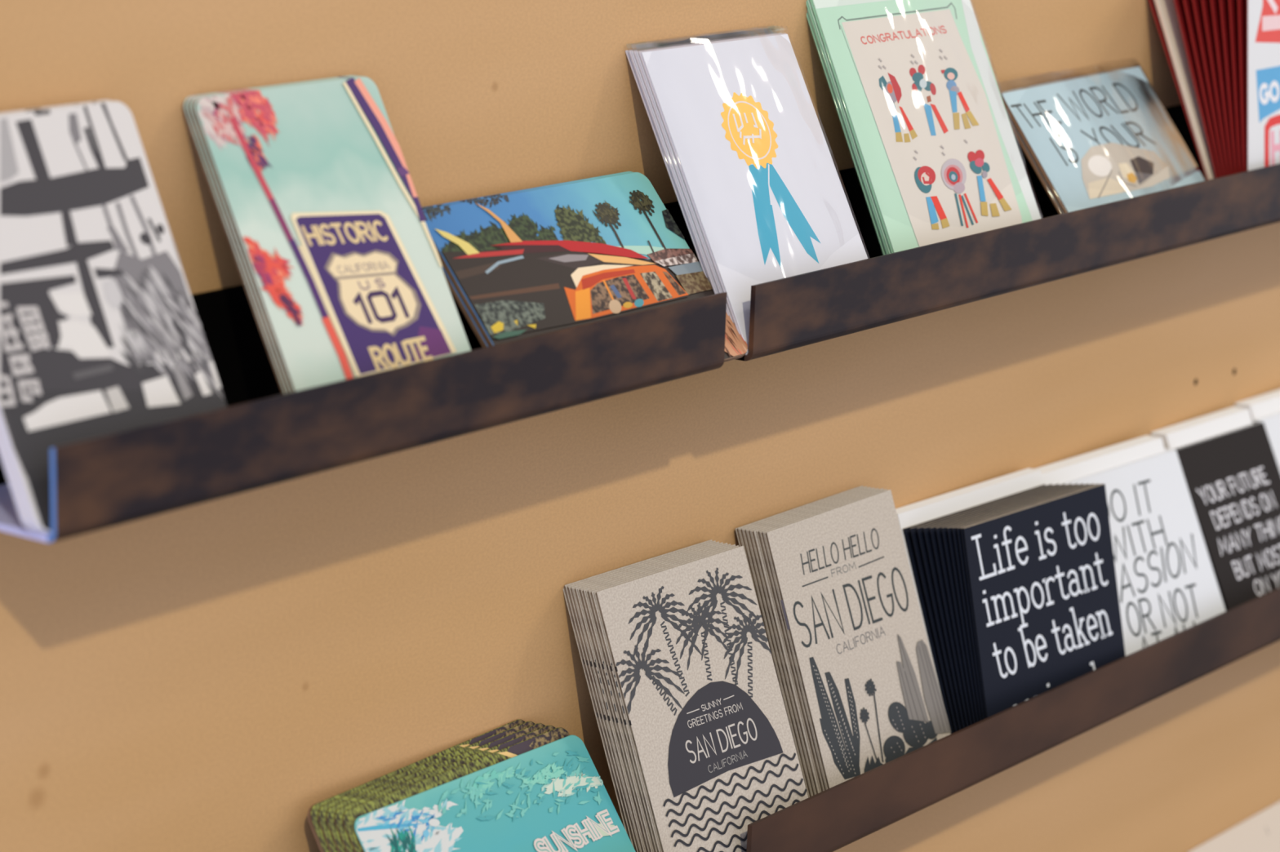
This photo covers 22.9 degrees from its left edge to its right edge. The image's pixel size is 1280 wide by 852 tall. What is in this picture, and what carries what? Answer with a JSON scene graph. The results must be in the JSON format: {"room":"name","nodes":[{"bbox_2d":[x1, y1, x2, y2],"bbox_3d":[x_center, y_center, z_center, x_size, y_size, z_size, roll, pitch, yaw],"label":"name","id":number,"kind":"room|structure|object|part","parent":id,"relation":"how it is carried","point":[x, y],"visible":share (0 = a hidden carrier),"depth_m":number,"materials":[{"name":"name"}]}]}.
{"room":"shop","nodes":[
{"label":"shop","id":0,"kind":"room"},
{"bbox_2d":[0,0,1279,851],"bbox_3d":[0.161,-0.230,1.657,0.020,2.700,4.000,11,17,38],"label":"wall","id":1,"kind":"structure","parent":0,"point":[204,677],"depth_m":1.41,"materials":[{"name":"brown paint"}]},
{"bbox_2d":[0,284,726,542],"bbox_3d":[-0.113,-0.026,1.276,0.077,0.060,0.387,11,17,38],"label":"ledge","id":2,"kind":"object","parent":1,"relation":"attached to","point":[264,437],"visible":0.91,"depth_m":1.24,"materials":[{"name":"metal"}]},
{"bbox_3d":[-0.116,0.001,1.284,0.071,0.003,0.387,11,17,38],"label":"floor plate","id":3,"kind":"part","parent":2,"relation":"part of","materials":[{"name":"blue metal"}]},
{"bbox_2d":[0,99,111,532],"bbox_3d":[-0.207,-0.043,1.157,0.066,0.140,0.102,11,17,38],"label":"postcard","id":4,"kind":"object","parent":2,"relation":"on","point":[3,455],"visible":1,"depth_m":1.12,"materials":[{"name":"white paper"}]},
{"bbox_2d":[0,101,226,534],"bbox_3d":[-0.204,-0.042,1.155,0.066,0.140,0.102,11,17,38],"label":"postcard","id":5,"kind":"object","parent":2,"relation":"on","point":[101,334],"visible":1,"depth_m":1.16,"materials":[{"name":"white paper"}]},
{"bbox_3d":[-0.142,-0.033,1.298,0.003,0.058,0.387,11,17,38],"label":"plate","id":6,"kind":"part","parent":2,"relation":"part of","materials":[{"name":"black metal"}]},
{"bbox_2d":[182,75,354,394],"bbox_3d":[-0.122,-0.066,1.265,0.069,0.137,0.102,11,17,38],"label":"postcard","id":7,"kind":"object","parent":2,"relation":"on","point":[184,106],"visible":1,"depth_m":1.23,"materials":[{"name":"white paper"}]},
{"bbox_2d":[186,75,355,393],"bbox_3d":[-0.120,-0.065,1.264,0.069,0.137,0.102,11,17,38],"label":"postcard","id":8,"kind":"object","parent":2,"relation":"on","point":[188,102],"visible":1,"depth_m":1.23,"materials":[{"name":"white paper"}]},
{"bbox_2d":[190,75,361,392],"bbox_3d":[-0.118,-0.065,1.262,0.069,0.137,0.102,11,17,38],"label":"postcard","id":9,"kind":"object","parent":2,"relation":"on","point":[192,104],"visible":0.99,"depth_m":1.23,"materials":[{"name":"white paper"}]},
{"bbox_2d":[194,76,471,391],"bbox_3d":[-0.117,-0.065,1.261,0.069,0.137,0.102,11,17,38],"label":"postcard","id":10,"kind":"object","parent":2,"relation":"on","point":[340,252],"visible":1,"depth_m":1.26,"materials":[{"name":"multicoloured paper"}]},
{"bbox_2d":[421,171,632,347],"bbox_3d":[-0.026,-0.062,1.382,0.066,0.078,0.152,11,17,38],"label":"postcard","id":11,"kind":"object","parent":2,"relation":"on","point":[451,286],"visible":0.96,"depth_m":1.33,"materials":[{"name":"multicoloured paper"}]},
{"bbox_2d":[422,172,747,362],"bbox_3d":[-0.022,-0.061,1.379,0.066,0.078,0.152,11,17,38],"label":"postcard","id":12,"kind":"object","parent":2,"relation":"on","point":[531,263],"visible":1,"depth_m":1.38,"materials":[{"name":"multicoloured paper"}]},
{"bbox_2d":[623,587,1279,851],"bbox_3d":[0.392,0.084,1.948,0.077,0.060,1.178,11,17,38],"label":"ledge","id":13,"kind":"object","parent":1,"relation":"attached to","point":[831,820],"visible":0.33,"depth_m":1.65,"materials":[{"name":"metal"}]},
{"bbox_2d":[563,539,712,841],"bbox_3d":[0.019,0.139,1.503,0.054,0.146,0.108,11,17,39],"label":"notebook","id":14,"kind":"object","parent":13,"relation":"on","point":[708,541],"visible":0.03,"depth_m":1.46,"materials":[{"name":"grey paper"}]},
{"bbox_2d":[564,540,715,851],"bbox_3d":[0.020,0.140,1.501,0.054,0.146,0.108,11,17,39],"label":"notebook","id":15,"kind":"object","parent":13,"relation":"on","point":[714,541],"visible":0.06,"depth_m":1.46,"materials":[{"name":"grey paper"}]},
{"bbox_2d":[568,541,719,851],"bbox_3d":[0.022,0.140,1.500,0.054,0.146,0.108,11,17,39],"label":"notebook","id":16,"kind":"object","parent":13,"relation":"on","point":[575,606],"visible":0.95,"depth_m":1.46,"materials":[{"name":"grey paper"}]},
{"bbox_2d":[572,542,723,851],"bbox_3d":[0.024,0.140,1.498,0.054,0.146,0.108,11,17,39],"label":"notebook","id":17,"kind":"object","parent":13,"relation":"on","point":[575,590],"visible":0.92,"depth_m":1.46,"materials":[{"name":"grey paper"}]},
{"bbox_2d":[577,542,727,851],"bbox_3d":[0.026,0.141,1.497,0.054,0.146,0.108,11,17,39],"label":"notebook","id":18,"kind":"object","parent":13,"relation":"on","point":[726,544],"visible":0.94,"depth_m":1.46,"materials":[{"name":"grey paper"}]},
{"bbox_2d":[580,543,730,851],"bbox_3d":[0.028,0.141,1.496,0.054,0.146,0.108,11,17,39],"label":"notebook","id":19,"kind":"object","parent":13,"relation":"on","point":[604,673],"visible":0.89,"depth_m":1.46,"materials":[{"name":"grey paper"}]},
{"bbox_2d":[585,544,735,851],"bbox_3d":[0.030,0.141,1.495,0.054,0.146,0.108,11,17,39],"label":"notebook","id":20,"kind":"object","parent":13,"relation":"on","point":[733,545],"visible":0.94,"depth_m":1.46,"materials":[{"name":"grey paper"}]},
{"bbox_2d":[588,545,738,851],"bbox_3d":[0.031,0.142,1.493,0.054,0.146,0.108,11,17,39],"label":"notebook","id":21,"kind":"object","parent":13,"relation":"on","point":[612,675],"visible":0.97,"depth_m":1.45,"materials":[{"name":"grey paper"}]},
{"bbox_2d":[593,546,808,851],"bbox_3d":[0.034,0.142,1.492,0.054,0.146,0.108,11,17,39],"label":"greeting card","id":22,"kind":"object","parent":13,"relation":"on","point":[690,652],"visible":0.98,"depth_m":1.49,"materials":[{"name":"grey paper"}]},
{"bbox_2d":[735,485,862,546],"bbox_3d":[0.100,0.116,1.604,0.050,0.147,0.110,10,16,37],"label":"notebook","id":23,"kind":"object","parent":13,"relation":"on","point":[737,531],"visible":0.1,"depth_m":1.59,"materials":[{"name":"grey paper"}]},
{"bbox_2d":[738,486,866,795],"bbox_3d":[0.102,0.116,1.603,0.050,0.147,0.110,10,16,37],"label":"notebook","id":24,"kind":"object","parent":13,"relation":"on","point":[741,532],"visible":0.13,"depth_m":1.56,"materials":[{"name":"grey paper"}]},
{"bbox_2d":[742,487,871,797],"bbox_3d":[0.104,0.116,1.602,0.050,0.147,0.110,10,16,37],"label":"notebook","id":25,"kind":"object","parent":13,"relation":"on","point":[745,534],"visible":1,"depth_m":1.56,"materials":[{"name":"grey paper"}]},
{"bbox_2d":[746,487,874,795],"bbox_3d":[0.105,0.116,1.600,0.050,0.147,0.110,10,16,37],"label":"notebook","id":26,"kind":"object","parent":13,"relation":"on","point":[752,545],"visible":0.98,"depth_m":1.56,"materials":[{"name":"grey paper"}]},
{"bbox_2d":[751,488,878,794],"bbox_3d":[0.107,0.117,1.599,0.050,0.147,0.110,10,16,37],"label":"notebook","id":27,"kind":"object","parent":13,"relation":"on","point":[753,533],"visible":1,"depth_m":1.56,"materials":[{"name":"grey paper"}]},
{"bbox_2d":[755,488,883,792],"bbox_3d":[0.110,0.117,1.599,0.050,0.147,0.110,10,16,37],"label":"notebook","id":28,"kind":"object","parent":13,"relation":"on","point":[758,535],"visible":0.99,"depth_m":1.56,"materials":[{"name":"grey paper"}]},
{"bbox_2d":[760,488,887,791],"bbox_3d":[0.112,0.117,1.597,0.050,0.147,0.110,10,16,37],"label":"notebook","id":29,"kind":"object","parent":13,"relation":"on","point":[762,534],"visible":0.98,"depth_m":1.55,"materials":[{"name":"grey paper"}]},
{"bbox_2d":[764,489,951,789],"bbox_3d":[0.114,0.117,1.596,0.050,0.147,0.111,10,16,37],"label":"greeting card","id":30,"kind":"object","parent":13,"relation":"on","point":[848,598],"visible":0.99,"depth_m":1.59,"materials":[{"name":"grey paper"}]},
{"bbox_2d":[895,467,1030,510],"bbox_3d":[0.189,0.100,1.716,0.044,0.128,0.132,12,17,40],"label":"envelope","id":31,"kind":"object","parent":13,"relation":"on","point":[1015,473],"visible":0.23,"depth_m":1.72,"materials":[{"name":"white paper"}]},
{"bbox_2d":[895,468,1033,511],"bbox_3d":[0.191,0.100,1.714,0.044,0.128,0.132,12,17,40],"label":"envelope","id":32,"kind":"object","parent":13,"relation":"on","point":[991,482],"visible":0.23,"depth_m":1.71,"materials":[{"name":"white paper"}]},
{"bbox_2d":[896,469,1036,513],"bbox_3d":[0.192,0.100,1.713,0.044,0.128,0.132,12,17,40],"label":"envelope","id":33,"kind":"object","parent":13,"relation":"on","point":[1033,470],"visible":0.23,"depth_m":1.71,"materials":[{"name":"white paper"}]},
{"bbox_2d":[896,470,1043,734],"bbox_3d":[0.194,0.101,1.712,0.044,0.128,0.132,12,17,40],"label":"envelope","id":34,"kind":"object","parent":13,"relation":"on","point":[975,497],"visible":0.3,"depth_m":1.70,"materials":[{"name":"white paper"}]},
{"bbox_2d":[902,484,1045,733],"bbox_3d":[0.196,0.105,1.711,0.040,0.121,0.131,12,17,40],"label":"greeting card","id":35,"kind":"object","parent":13,"relation":"on","point":[906,531],"visible":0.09,"depth_m":1.66,"materials":[{"name":"black paper"}]},
{"bbox_2d":[909,484,1052,732],"bbox_3d":[0.199,0.105,1.710,0.039,0.121,0.131,12,17,40],"label":"greeting card","id":36,"kind":"object","parent":13,"relation":"on","point":[913,531],"visible":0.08,"depth_m":1.66,"materials":[{"name":"black paper"}]},
{"bbox_2d":[916,483,1058,730],"bbox_3d":[0.202,0.105,1.708,0.037,0.122,0.131,12,17,40],"label":"greeting card","id":37,"kind":"object","parent":13,"relation":"on","point":[920,530],"visible":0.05,"depth_m":1.66,"materials":[{"name":"black paper"}]},
{"bbox_2d":[923,483,1065,728],"bbox_3d":[0.205,0.105,1.708,0.035,0.122,0.131,12,17,40],"label":"greeting card","id":38,"kind":"object","parent":13,"relation":"on","point":[926,530],"visible":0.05,"depth_m":1.66,"materials":[{"name":"black paper"}]},
{"bbox_2d":[929,483,1071,727],"bbox_3d":[0.207,0.105,1.706,0.033,0.123,0.131,12,17,40],"label":"greeting card","id":39,"kind":"object","parent":13,"relation":"on","point":[932,530],"visible":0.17,"depth_m":1.66,"materials":[{"name":"black paper"}]},
{"bbox_2d":[935,483,1077,725],"bbox_3d":[0.210,0.105,1.706,0.032,0.123,0.131,12,17,40],"label":"greeting card","id":40,"kind":"object","parent":13,"relation":"on","point":[939,532],"visible":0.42,"depth_m":1.66,"materials":[{"name":"black paper"}]},
{"bbox_2d":[941,483,1083,724],"bbox_3d":[0.212,0.105,1.705,0.030,0.124,0.131,12,17,40],"label":"greeting card","id":41,"kind":"object","parent":13,"relation":"on","point":[944,533],"visible":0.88,"depth_m":1.66,"materials":[{"name":"black paper"}]},
{"bbox_2d":[946,483,1088,722],"bbox_3d":[0.214,0.105,1.704,0.029,0.124,0.131,12,17,40],"label":"greeting card","id":42,"kind":"object","parent":13,"relation":"on","point":[949,531],"visible":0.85,"depth_m":1.66,"materials":[{"name":"black paper"}]},
{"bbox_2d":[951,483,1093,721],"bbox_3d":[0.216,0.105,1.703,0.027,0.124,0.131,12,17,40],"label":"greeting card","id":43,"kind":"object","parent":13,"relation":"on","point":[954,529],"visible":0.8,"depth_m":1.66,"materials":[{"name":"black paper"}]},
{"bbox_2d":[956,483,1098,719],"bbox_3d":[0.218,0.105,1.702,0.026,0.124,0.131,12,17,40],"label":"greeting card","id":44,"kind":"object","parent":13,"relation":"on","point":[958,530],"visible":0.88,"depth_m":1.66,"materials":[{"name":"black paper"}]},
{"bbox_2d":[960,483,1102,719],"bbox_3d":[0.220,0.105,1.702,0.025,0.125,0.131,12,17,40],"label":"greeting card","id":45,"kind":"object","parent":13,"relation":"on","point":[962,529],"visible":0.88,"depth_m":1.65,"materials":[{"name":"black paper"}]},
{"bbox_2d":[963,484,1125,718],"bbox_3d":[0.221,0.105,1.701,0.024,0.125,0.131,12,17,40],"label":"greeting card","id":46,"kind":"object","parent":13,"relation":"on","point":[1042,576],"visible":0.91,"depth_m":1.70,"materials":[{"name":"black paper"}]},
{"bbox_2d":[1034,435,1147,469],"bbox_3d":[0.270,0.080,1.811,0.048,0.124,0.134,12,17,41],"label":"envelope","id":47,"kind":"object","parent":13,"relation":"on","point":[1146,435],"visible":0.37,"depth_m":1.82,"materials":[{"name":"white paper"}]},
{"bbox_2d":[1036,435,1151,470],"bbox_3d":[0.272,0.080,1.810,0.048,0.124,0.134,12,17,41],"label":"envelope","id":48,"kind":"object","parent":13,"relation":"on","point":[1148,436],"visible":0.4,"depth_m":1.82,"materials":[{"name":"white paper"}]},
{"bbox_2d":[1040,435,1153,471],"bbox_3d":[0.273,0.081,1.809,0.048,0.124,0.134,12,17,41],"label":"envelope","id":49,"kind":"object","parent":13,"relation":"on","point":[1152,436],"visible":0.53,"depth_m":1.81,"materials":[{"name":"white paper"}]},
{"bbox_2d":[1040,436,1155,471],"bbox_3d":[0.275,0.081,1.808,0.048,0.124,0.134,12,17,41],"label":"envelope","id":50,"kind":"object","parent":13,"relation":"on","point":[1153,437],"visible":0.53,"depth_m":1.81,"materials":[{"name":"white paper"}]},
{"bbox_2d":[1040,436,1159,473],"bbox_3d":[0.276,0.081,1.807,0.048,0.124,0.134,12,17,41],"label":"envelope","id":51,"kind":"object","parent":13,"relation":"on","point":[1157,437],"visible":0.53,"depth_m":1.81,"materials":[{"name":"white paper"}]},
{"bbox_2d":[1040,437,1164,485],"bbox_3d":[0.277,0.082,1.806,0.048,0.124,0.134,12,17,41],"label":"envelope","id":52,"kind":"object","parent":13,"relation":"on","point":[1120,457],"visible":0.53,"depth_m":1.81,"materials":[{"name":"white paper"}]},
{"bbox_2d":[1058,448,1173,484],"bbox_3d":[0.285,0.085,1.807,0.051,0.116,0.140,12,17,41],"label":"greeting card","id":53,"kind":"object","parent":13,"relation":"on","point":[1172,449],"visible":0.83,"depth_m":1.82,"materials":[{"name":"white paper"}]},
{"bbox_2d":[1065,449,1226,656],"bbox_3d":[0.286,0.086,1.806,0.051,0.116,0.140,12,17,41],"label":"greeting card","id":54,"kind":"object","parent":13,"relation":"on","point":[1166,584],"visible":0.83,"depth_m":1.82,"materials":[{"name":"white paper"}]},
{"bbox_2d":[1150,406,1235,436],"bbox_3d":[0.352,0.058,1.912,0.047,0.122,0.094,12,17,40],"label":"envelope","id":55,"kind":"object","parent":13,"relation":"on","point":[1151,433],"visible":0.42,"depth_m":1.91,"materials":[{"name":"white paper"}]},
{"bbox_2d":[1153,406,1238,437],"bbox_3d":[0.353,0.059,1.911,0.047,0.122,0.094,12,17,40],"label":"envelope","id":56,"kind":"object","parent":13,"relation":"on","point":[1155,433],"visible":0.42,"depth_m":1.91,"materials":[{"name":"white paper"}]},
{"bbox_2d":[1155,407,1240,437],"bbox_3d":[0.354,0.059,1.910,0.047,0.122,0.094,12,17,40],"label":"envelope","id":57,"kind":"object","parent":13,"relation":"on","point":[1157,433],"visible":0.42,"depth_m":1.91,"materials":[{"name":"white paper"}]},
{"bbox_2d":[1158,407,1243,448],"bbox_3d":[0.356,0.059,1.909,0.047,0.122,0.094,12,17,40],"label":"envelope","id":58,"kind":"object","parent":13,"relation":"on","point":[1161,433],"visible":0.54,"depth_m":1.90,"materials":[{"name":"white paper"}]},
{"bbox_2d":[1161,408,1245,448],"bbox_3d":[0.357,0.059,1.908,0.047,0.122,0.094,12,17,40],"label":"envelope","id":59,"kind":"object","parent":13,"relation":"on","point":[1162,434],"visible":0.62,"depth_m":1.90,"materials":[{"name":"white paper"}]},
{"bbox_2d":[1164,408,1252,449],"bbox_3d":[0.359,0.060,1.907,0.047,0.122,0.094,12,17,40],"label":"envelope","id":60,"kind":"object","parent":13,"relation":"on","point":[1186,436],"visible":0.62,"depth_m":1.91,"materials":[{"name":"white paper"}]},
{"bbox_2d":[1173,422,1261,611],"bbox_3d":[0.367,0.064,1.907,0.052,0.113,0.100,12,17,40],"label":"greeting card","id":61,"kind":"object","parent":13,"relation":"on","point":[1257,422],"visible":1,"depth_m":1.89,"materials":[{"name":"black"}]},
{"bbox_2d":[1176,422,1279,610],"bbox_3d":[0.369,0.065,1.906,0.052,0.113,0.100,12,17,40],"label":"greeting card","id":62,"kind":"object","parent":13,"relation":"on","point":[1233,478],"visible":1,"depth_m":1.90,"materials":[{"name":"black paper"}]},
{"bbox_2d":[1235,389,1279,407],"bbox_3d":[0.416,0.041,1.991,0.047,0.122,0.094,12,17,40],"label":"envelope","id":63,"kind":"object","parent":13,"relation":"on","point":[1236,403],"visible":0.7,"depth_m":1.97,"materials":[{"name":"white paper"}]},
{"bbox_2d":[1237,391,1279,407],"bbox_3d":[0.418,0.041,1.990,0.047,0.122,0.094,12,17,40],"label":"envelope","id":64,"kind":"object","parent":13,"relation":"on","point":[1238,404],"visible":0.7,"depth_m":1.97,"materials":[{"name":"white paper"}]},
{"bbox_2d":[1240,391,1279,408],"bbox_3d":[0.419,0.041,1.989,0.047,0.122,0.094,12,17,40],"label":"envelope","id":65,"kind":"object","parent":13,"relation":"on","point":[1241,405],"visible":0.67,"depth_m":1.97,"materials":[{"name":"white paper"}]},
{"bbox_2d":[1242,393,1279,408],"bbox_3d":[0.421,0.041,1.988,0.047,0.122,0.094,12,17,40],"label":"envelope","id":66,"kind":"object","parent":13,"relation":"on","point":[1243,405],"visible":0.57,"depth_m":1.97,"materials":[{"name":"white paper"}]},
{"bbox_2d":[1245,394,1279,420],"bbox_3d":[0.422,0.042,1.986,0.047,0.122,0.094,12,17,40],"label":"envelope","id":67,"kind":"object","parent":13,"relation":"on","point":[1246,405],"visible":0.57,"depth_m":1.96,"materials":[{"name":"white paper"}]},
{"bbox_2d":[1248,395,1279,422],"bbox_3d":[0.424,0.042,1.985,0.047,0.122,0.094,12,17,40],"label":"envelope","id":68,"kind":"object","parent":13,"relation":"on","point":[1269,406],"visible":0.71,"depth_m":1.96,"materials":[{"name":"white paper"}]},
{"bbox_2d":[1255,412,1279,422],"bbox_3d":[0.432,0.046,1.985,0.052,0.113,0.100,12,17,40],"label":"greeting card","id":69,"kind":"object","parent":13,"relation":"on","point":[1278,412],"visible":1,"depth_m":1.96,"materials":[{"name":"white paper"}]},
{"bbox_2d":[1257,413,1279,471],"bbox_3d":[0.434,0.047,1.984,0.052,0.113,0.100,12,17,40],"label":"greeting card","id":70,"kind":"object","parent":13,"relation":"on","point":[1272,424],"visible":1,"depth_m":1.96,"materials":[{"name":"white paper"}]},
{"bbox_2d":[663,104,1279,360],"bbox_3d":[0.392,-0.166,1.888,0.077,0.060,1.182,11,17,38],"label":"ledge","id":71,"kind":"object","parent":1,"relation":"attached to","point":[793,312],"visible":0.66,"depth_m":1.59,"materials":[{"name":"metal"}]},
{"bbox_2d":[625,26,774,279],"bbox_3d":[0.053,-0.113,1.477,0.067,0.136,0.113,11,17,39],"label":"greeting card","id":72,"kind":"object","parent":71,"relation":"on","point":[627,52],"visible":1,"depth_m":1.44,"materials":[{"name":"grey paper"}]},
{"bbox_2d":[626,32,777,293],"bbox_3d":[0.055,-0.112,1.475,0.067,0.136,0.113,11,17,39],"label":"greeting card","id":73,"kind":"object","parent":71,"relation":"on","point":[635,64],"visible":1,"depth_m":1.44,"materials":[{"name":"grey paper"}]},
{"bbox_2d":[631,25,782,323],"bbox_3d":[0.057,-0.112,1.473,0.067,0.136,0.113,11,17,39],"label":"greeting card","id":74,"kind":"object","parent":71,"relation":"on","point":[639,63],"visible":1,"depth_m":1.43,"materials":[{"name":"grey paper"}]},
{"bbox_3d":[0.390,-0.138,1.897,0.071,0.003,1.182,11,17,38],"label":"floor plate","id":75,"kind":"part","parent":71,"relation":"part of","materials":[{"name":"black metal"}]},
{"bbox_2d":[635,26,867,355],"bbox_3d":[0.059,-0.112,1.472,0.067,0.136,0.113,11,17,39],"label":"greeting card","id":76,"kind":"object","parent":71,"relation":"on","point":[764,188],"visible":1,"depth_m":1.47,"materials":[{"name":"white paper"}]},
{"bbox_2d":[806,9,886,255],"bbox_3d":[0.145,-0.146,1.588,0.069,0.152,0.132,12,17,40],"label":"greeting card","id":77,"kind":"object","parent":71,"relation":"on","point":[808,17],"visible":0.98,"depth_m":1.54,"materials":[{"name":"green paper"}]},
{"bbox_2d":[806,0,891,254],"bbox_3d":[0.147,-0.146,1.586,0.069,0.152,0.132,12,17,40],"label":"greeting card","id":78,"kind":"object","parent":71,"relation":"on","point":[808,3],"visible":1,"depth_m":1.54,"materials":[{"name":"green paper"}]},
{"bbox_2d":[809,0,1040,253],"bbox_3d":[0.149,-0.145,1.585,0.069,0.152,0.132,12,17,40],"label":"greeting card","id":79,"kind":"object","parent":71,"relation":"on","point":[930,124],"visible":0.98,"depth_m":1.58,"materials":[{"name":"green paper"}]},
{"bbox_3d":[0.363,-0.172,1.911,0.003,0.058,1.182,11,17,38],"label":"plate","id":80,"kind":"part","parent":71,"relation":"part of","materials":[{"name":"black metal"}]},
{"bbox_2d":[1002,66,1125,214],"bbox_3d":[0.257,-0.148,1.731,0.065,0.091,0.163,10,16,35],"label":"greeting card","id":81,"kind":"object","parent":71,"relation":"on","point":[1015,133],"visible":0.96,"depth_m":1.67,"materials":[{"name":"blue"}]},
{"bbox_2d":[998,58,1205,213],"bbox_3d":[0.260,-0.147,1.729,0.065,0.091,0.163,10,16,35],"label":"greeting card","id":82,"kind":"object","parent":71,"relation":"on","point":[1104,138],"visible":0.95,"depth_m":1.73,"materials":[{"name":"blue paper"}]},
{"bbox_2d":[1148,0,1207,180],"bbox_3d":[0.346,-0.196,1.839,0.060,0.138,0.120,11,17,39],"label":"greeting card","id":83,"kind":"object","parent":71,"relation":"on","point":[1152,2],"visible":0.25,"depth_m":1.80,"materials":[{"name":"red paper"}]},
{"bbox_2d":[1154,0,1216,180],"bbox_3d":[0.348,-0.197,1.838,0.058,0.140,0.120,11,17,39],"label":"greeting card","id":84,"kind":"object","parent":71,"relation":"on","point":[1166,11],"visible":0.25,"depth_m":1.80,"materials":[{"name":"beige paper"}]},
{"bbox_2d":[1173,0,1219,177],"bbox_3d":[0.354,-0.197,1.834,0.048,0.142,0.120,11,17,39],"label":"greeting card","id":85,"kind":"object","parent":71,"relation":"on","point":[1180,6],"visible":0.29,"depth_m":1.79,"materials":[{"name":"red paper"}]},
{"bbox_2d":[1182,0,1223,177],"bbox_3d":[0.357,-0.198,1.832,0.043,0.144,0.120,11,17,39],"label":"greeting card","id":86,"kind":"object","parent":71,"relation":"on","point":[1188,6],"visible":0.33,"depth_m":1.79,"materials":[{"name":"red paper"}]},
{"bbox_2d":[1191,0,1226,176],"bbox_3d":[0.360,-0.198,1.830,0.038,0.145,0.120,11,17,38],"label":"greeting card","id":87,"kind":"object","parent":71,"relation":"on","point":[1197,7],"visible":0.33,"depth_m":1.79,"materials":[{"name":"red paper"}]},
{"bbox_2d":[1201,0,1231,175],"bbox_3d":[0.363,-0.198,1.829,0.034,0.146,0.120,11,17,38],"label":"greeting card","id":88,"kind":"object","parent":71,"relation":"on","point":[1206,7],"visible":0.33,"depth_m":1.78,"materials":[{"name":"red paper"}]},
{"bbox_2d":[1210,0,1235,174],"bbox_3d":[0.366,-0.198,1.827,0.029,0.147,0.120,11,17,38],"label":"greeting card","id":89,"kind":"object","parent":71,"relation":"on","point":[1215,8],"visible":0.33,"depth_m":1.78,"materials":[{"name":"red paper"}]},
{"bbox_2d":[1219,0,1239,173],"bbox_3d":[0.369,-0.198,1.825,0.024,0.148,0.120,11,17,38],"label":"greeting card","id":90,"kind":"object","parent":71,"relation":"on","point":[1224,4],"visible":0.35,"depth_m":1.78,"materials":[{"name":"red paper"}]},
{"bbox_2d":[1228,0,1242,173],"bbox_3d":[0.372,-0.198,1.823,0.019,0.149,0.120,11,17,38],"label":"greeting card","id":91,"kind":"object","parent":71,"relation":"on","point":[1233,4],"visible":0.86,"depth_m":1.78,"materials":[{"name":"red paper"}]},
{"bbox_2d":[1237,0,1246,172],"bbox_3d":[0.376,-0.198,1.821,0.014,0.149,0.120,11,17,38],"label":"greeting card","id":92,"kind":"object","parent":71,"relation":"on","point":[1242,4],"visible":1,"depth_m":1.78,"materials":[{"name":"red paper"}]},
{"bbox_2d":[1246,0,1279,171],"bbox_3d":[0.379,-0.198,1.820,0.010,0.150,0.120,11,17,38],"label":"greeting card","id":93,"kind":"object","parent":71,"relation":"on","point":[1263,16],"visible":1,"depth_m":1.79,"materials":[{"name":"white paper"}]},
{"bbox_3d":[-0.107,0.221,1.343,0.077,0.060,0.310,11,17,38],"label":"ledge","id":94,"kind":"object","parent":1,"relation":"attached to","visible":0},
{"bbox_2d":[307,719,524,851],"bbox_3d":[-0.079,0.194,1.391,0.048,0.089,0.152,9,16,34],"label":"postcard","id":95,"kind":"object","parent":94,"relation":"on","point":[313,811],"visible":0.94,"depth_m":1.37,"materials":[{"name":"green paper"}]},
{"bbox_2d":[317,721,534,851],"bbox_3d":[-0.074,0.194,1.392,0.050,0.088,0.152,10,16,35],"label":"postcard","id":96,"kind":"object","parent":94,"relation":"on","point":[322,812],"visible":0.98,"depth_m":1.38,"materials":[{"name":"green paper"}]},
{"bbox_2d":[325,723,546,851],"bbox_3d":[-0.070,0.195,1.392,0.052,0.087,0.152,10,16,36],"label":"postcard","id":97,"kind":"object","parent":94,"relation":"on","point":[330,814],"visible":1,"depth_m":1.38,"materials":[{"name":"green paper"}]},
{"bbox_2d":[333,725,555,851],"bbox_3d":[-0.065,0.195,1.392,0.054,0.086,0.152,10,16,36],"label":"postcard","id":98,"kind":"object","parent":94,"relation":"on","point":[338,817],"visible":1,"depth_m":1.38,"materials":[{"name":"green paper"}]},
{"bbox_2d":[342,727,570,851],"bbox_3d":[-0.061,0.196,1.393,0.056,0.084,0.152,10,16,37],"label":"postcard","id":99,"kind":"object","parent":94,"relation":"on","point":[349,816],"visible":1,"depth_m":1.39,"materials":[{"name":"green paper"}]},
{"bbox_2d":[353,734,635,851],"bbox_3d":[-0.055,0.198,1.393,0.056,0.081,0.152,11,17,37],"label":"postcard","id":100,"kind":"object","parent":94,"relation":"on","point":[553,797],"visible":1,"depth_m":1.41,"materials":[{"name":"teal paper"}]},
{"bbox_3d":[0.546,0.291,2.195,0.077,0.060,0.680,11,17,38],"label":"ledge","id":101,"kind":"object","parent":1,"relation":"attached to","visible":0},
{"bbox_2d":[1188,801,1279,851],"bbox_3d":[0.416,0.306,2.044,0.061,0.094,0.150,11,17,38],"label":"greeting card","id":102,"kind":"object","parent":101,"relation":"on","point":[1260,833],"visible":1,"depth_m":2.05,"materials":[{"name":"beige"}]}
]}

